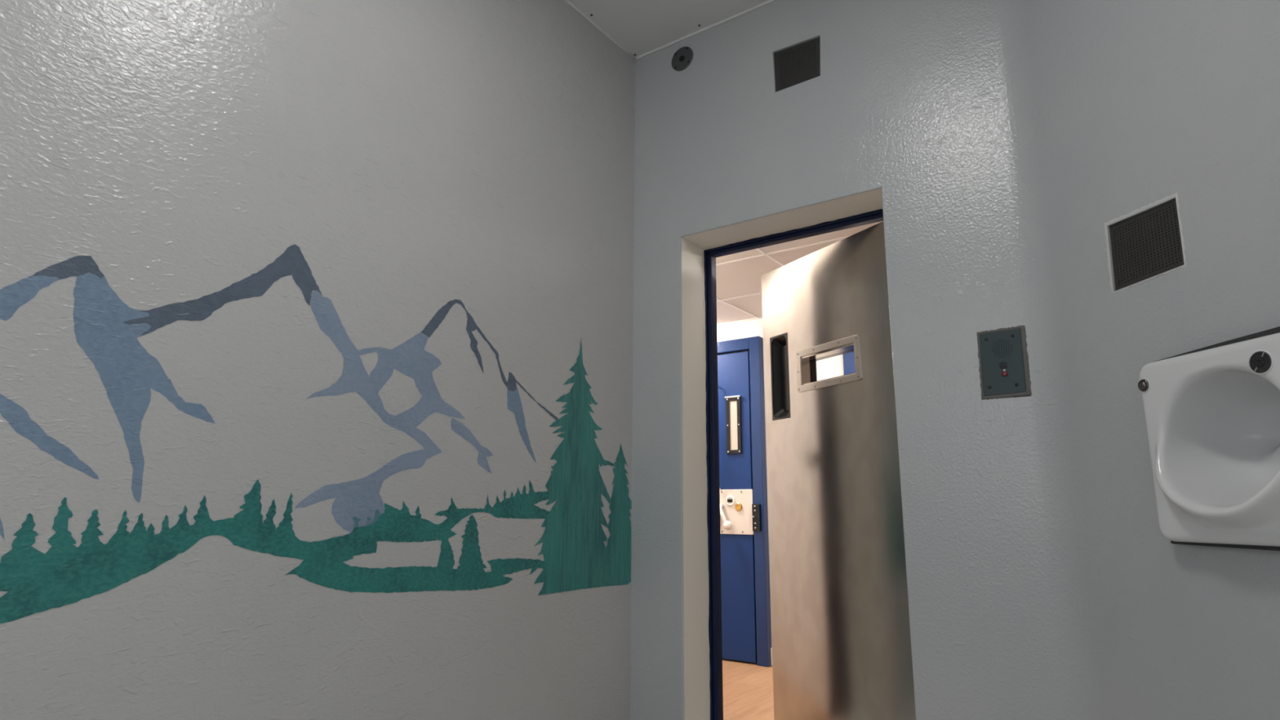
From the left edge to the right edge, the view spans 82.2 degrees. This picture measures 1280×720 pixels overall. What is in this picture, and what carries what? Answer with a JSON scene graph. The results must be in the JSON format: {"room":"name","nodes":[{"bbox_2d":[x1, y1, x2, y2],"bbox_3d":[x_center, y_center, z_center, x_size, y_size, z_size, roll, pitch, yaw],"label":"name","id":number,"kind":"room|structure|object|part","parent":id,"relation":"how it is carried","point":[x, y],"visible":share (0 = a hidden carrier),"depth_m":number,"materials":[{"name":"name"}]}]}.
{"room":"prison interior","nodes":[
{"label":"prison interior","id":0,"kind":"room"},
{"bbox_2d":[0,0,635,719],"bbox_3d":[-1.359,-0.327,1.624,0.120,3.140,4.400,-8,-14,35],"label":"wall","id":1,"kind":"structure","parent":0,"point":[419,157],"depth_m":2.07,"materials":[{"name":"grey paint"}]},
{"bbox_2d":[0,244,631,623],"bbox_3d":[-0.686,0.266,2.360,0.002,1.040,2.239,-8,-14,35],"label":"mural","id":2,"kind":"object","parent":1,"relation":"attached to","point":[576,556],"visible":1,"depth_m":2.08,"materials":[{"name":"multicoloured paint"}]},
{"bbox_2d":[564,0,635,59],"bbox_3d":[-1.271,-1.860,1.942,0.016,0.016,4.297,-8,-14,35],"label":"trim","id":3,"kind":"structure","parent":1,"relation":"attached to","point":[567,2],"depth_m":3.42,"materials":[{"name":"white paint"}]},
{"bbox_2d":[568,0,768,57],"bbox_3d":[-0.159,-2.052,1.293,2.840,0.120,4.730,-8,-14,35],"label":"ceiling","id":4,"kind":"structure","parent":0,"point":[641,27],"depth_m":3.35,"materials":[{"name":"white paint"}]},
{"bbox_2d":[716,318,772,647],"bbox_3d":[1.173,0.716,4.579,6.400,2.320,0.100,-8,-14,35],"label":"wall","id":5,"kind":"structure","parent":0,"point":[751,328],"depth_m":5.04,"materials":[{"name":"white paint"}]},
{"bbox_2d":[717,336,771,666],"bbox_3d":[0.388,0.910,4.967,0.980,2.086,0.128,-8,-14,35],"label":"door","id":6,"kind":"structure","parent":5,"relation":"in","point":[746,624],"depth_m":4.77,"materials":[{"name":"blue paint"}]},
{"bbox_3d":[0.552,1.023,4.785,0.052,0.169,0.108,10,-15,-38],"label":"lever","id":7,"kind":"part","parent":6,"relation":"part of","materials":[{"name":"white metal"}]},
{"bbox_3d":[0.627,0.436,4.903,0.109,0.380,0.013,-8,-14,35],"label":"viewing panel","id":8,"kind":"part","parent":6,"relation":"part of","materials":[{"name":"clear glass"}]},
{"bbox_3d":[0.628,0.991,4.788,0.245,0.287,0.010,-8,-14,35],"label":"lock plate","id":9,"kind":"part","parent":6,"relation":"part of","materials":[{"name":"beige"}]},
{"bbox_2d":[770,647,773,666],"bbox_3d":[1.037,1.804,4.376,0.556,0.105,0.018,-8,-14,35],"label":"baseboard","id":10,"kind":"structure","parent":5,"relation":"attached to","point":[771,647],"depth_m":4.53,"materials":[{"name":"white"}]},
{"bbox_2d":[722,659,773,719],"bbox_3d":[0.747,1.780,3.759,6.400,0.100,1.545,-8,-14,35],"label":"floor","id":11,"kind":"structure","parent":0,"point":[747,688],"depth_m":3.88,"materials":[{"name":"brown wood"}]},
{"bbox_2d":[715,221,882,325],"bbox_3d":[0.732,-0.474,4.184,6.400,0.054,1.440,-8,-14,35],"label":"ceiling","id":12,"kind":"structure","parent":0,"point":[738,275],"depth_m":3.98,"materials":[{"name":"beige tile"}]},
{"bbox_2d":[630,0,1279,719],"bbox_3d":[1.035,-0.149,2.418,0.687,3.140,2.765,8,-14,-34],"label":"wall","id":13,"kind":"structure","parent":0,"point":[996,143],"depth_m":2.41,"materials":[{"name":"grey paint"}]},
{"bbox_2d":[671,46,693,71],"bbox_3d":[0.199,-1.429,3.475,0.120,0.120,0.008,-8,-14,35],"label":"disc","id":14,"kind":"object","parent":13,"relation":"attached to","point":[682,59],"visible":1,"depth_m":3.47,"materials":[{"name":"grey metal"}]},
{"bbox_2d":[635,0,776,60],"bbox_3d":[0.623,-1.589,3.200,1.588,0.016,0.016,-8,-14,35],"label":"trim","id":15,"kind":"structure","parent":13,"relation":"attached to","point":[768,2],"depth_m":3.42,"materials":[{"name":"white paint"}]},
{"bbox_2d":[773,36,820,91],"bbox_3d":[0.671,-1.253,3.115,0.215,0.196,0.006,-8,-14,35],"label":"air vent","id":16,"kind":"object","parent":13,"relation":"in","point":[796,64],"visible":1,"depth_m":3.12,"materials":[{"name":"grey metal"}]},
{"bbox_2d":[703,208,915,719],"bbox_3d":[0.708,0.524,3.228,1.106,2.145,0.439,-8,-14,35],"label":"door","id":17,"kind":"structure","parent":13,"relation":"in","point":[842,650],"depth_m":3.13,"materials":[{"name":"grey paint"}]},
{"bbox_3d":[0.820,0.021,3.214,0.006,0.193,0.399,6,-13,-27],"label":"hatch frame","id":18,"kind":"part","parent":17,"relation":"part of","materials":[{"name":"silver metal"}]},
{"bbox_3d":[0.869,0.029,3.241,0.006,0.121,0.351,6,-13,-27],"label":"hatch glass","id":19,"kind":"part","parent":17,"relation":"part of","materials":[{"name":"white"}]},
{"bbox_2d":[976,325,1031,399],"bbox_3d":[1.210,0.009,2.440,0.157,0.241,0.010,-8,-14,36],"label":"intercom","id":20,"kind":"object","parent":13,"relation":"attached to","point":[1002,353],"visible":1,"depth_m":2.44,"materials":[{"name":"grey metal"}]},
{"bbox_2d":[1104,192,1186,294],"bbox_3d":[1.384,-0.320,2.024,0.004,0.219,0.256,2,-12,-9],"label":"rim","id":21,"kind":"object","parent":13,"relation":"attached to","point":[1175,195],"visible":1,"depth_m":2.02,"materials":[{"name":"grey metal"}]},
{"bbox_2d":[1109,198,1184,290],"bbox_3d":[1.394,-0.317,2.021,0.004,0.198,0.236,2,-12,-9],"label":"air vent","id":22,"kind":"object","parent":13,"relation":"in","point":[1145,245],"visible":1,"depth_m":2.02,"materials":[{"name":"grey metal"}]},
{"bbox_2d":[1137,326,1279,551],"bbox_3d":[1.402,0.192,1.712,0.371,0.491,0.380,-8,-14,35],"label":"basin","id":23,"kind":"object","parent":13,"relation":"attached to","point":[1212,412],"visible":1,"depth_m":1.81,"materials":[{"name":"white"}]}
]}

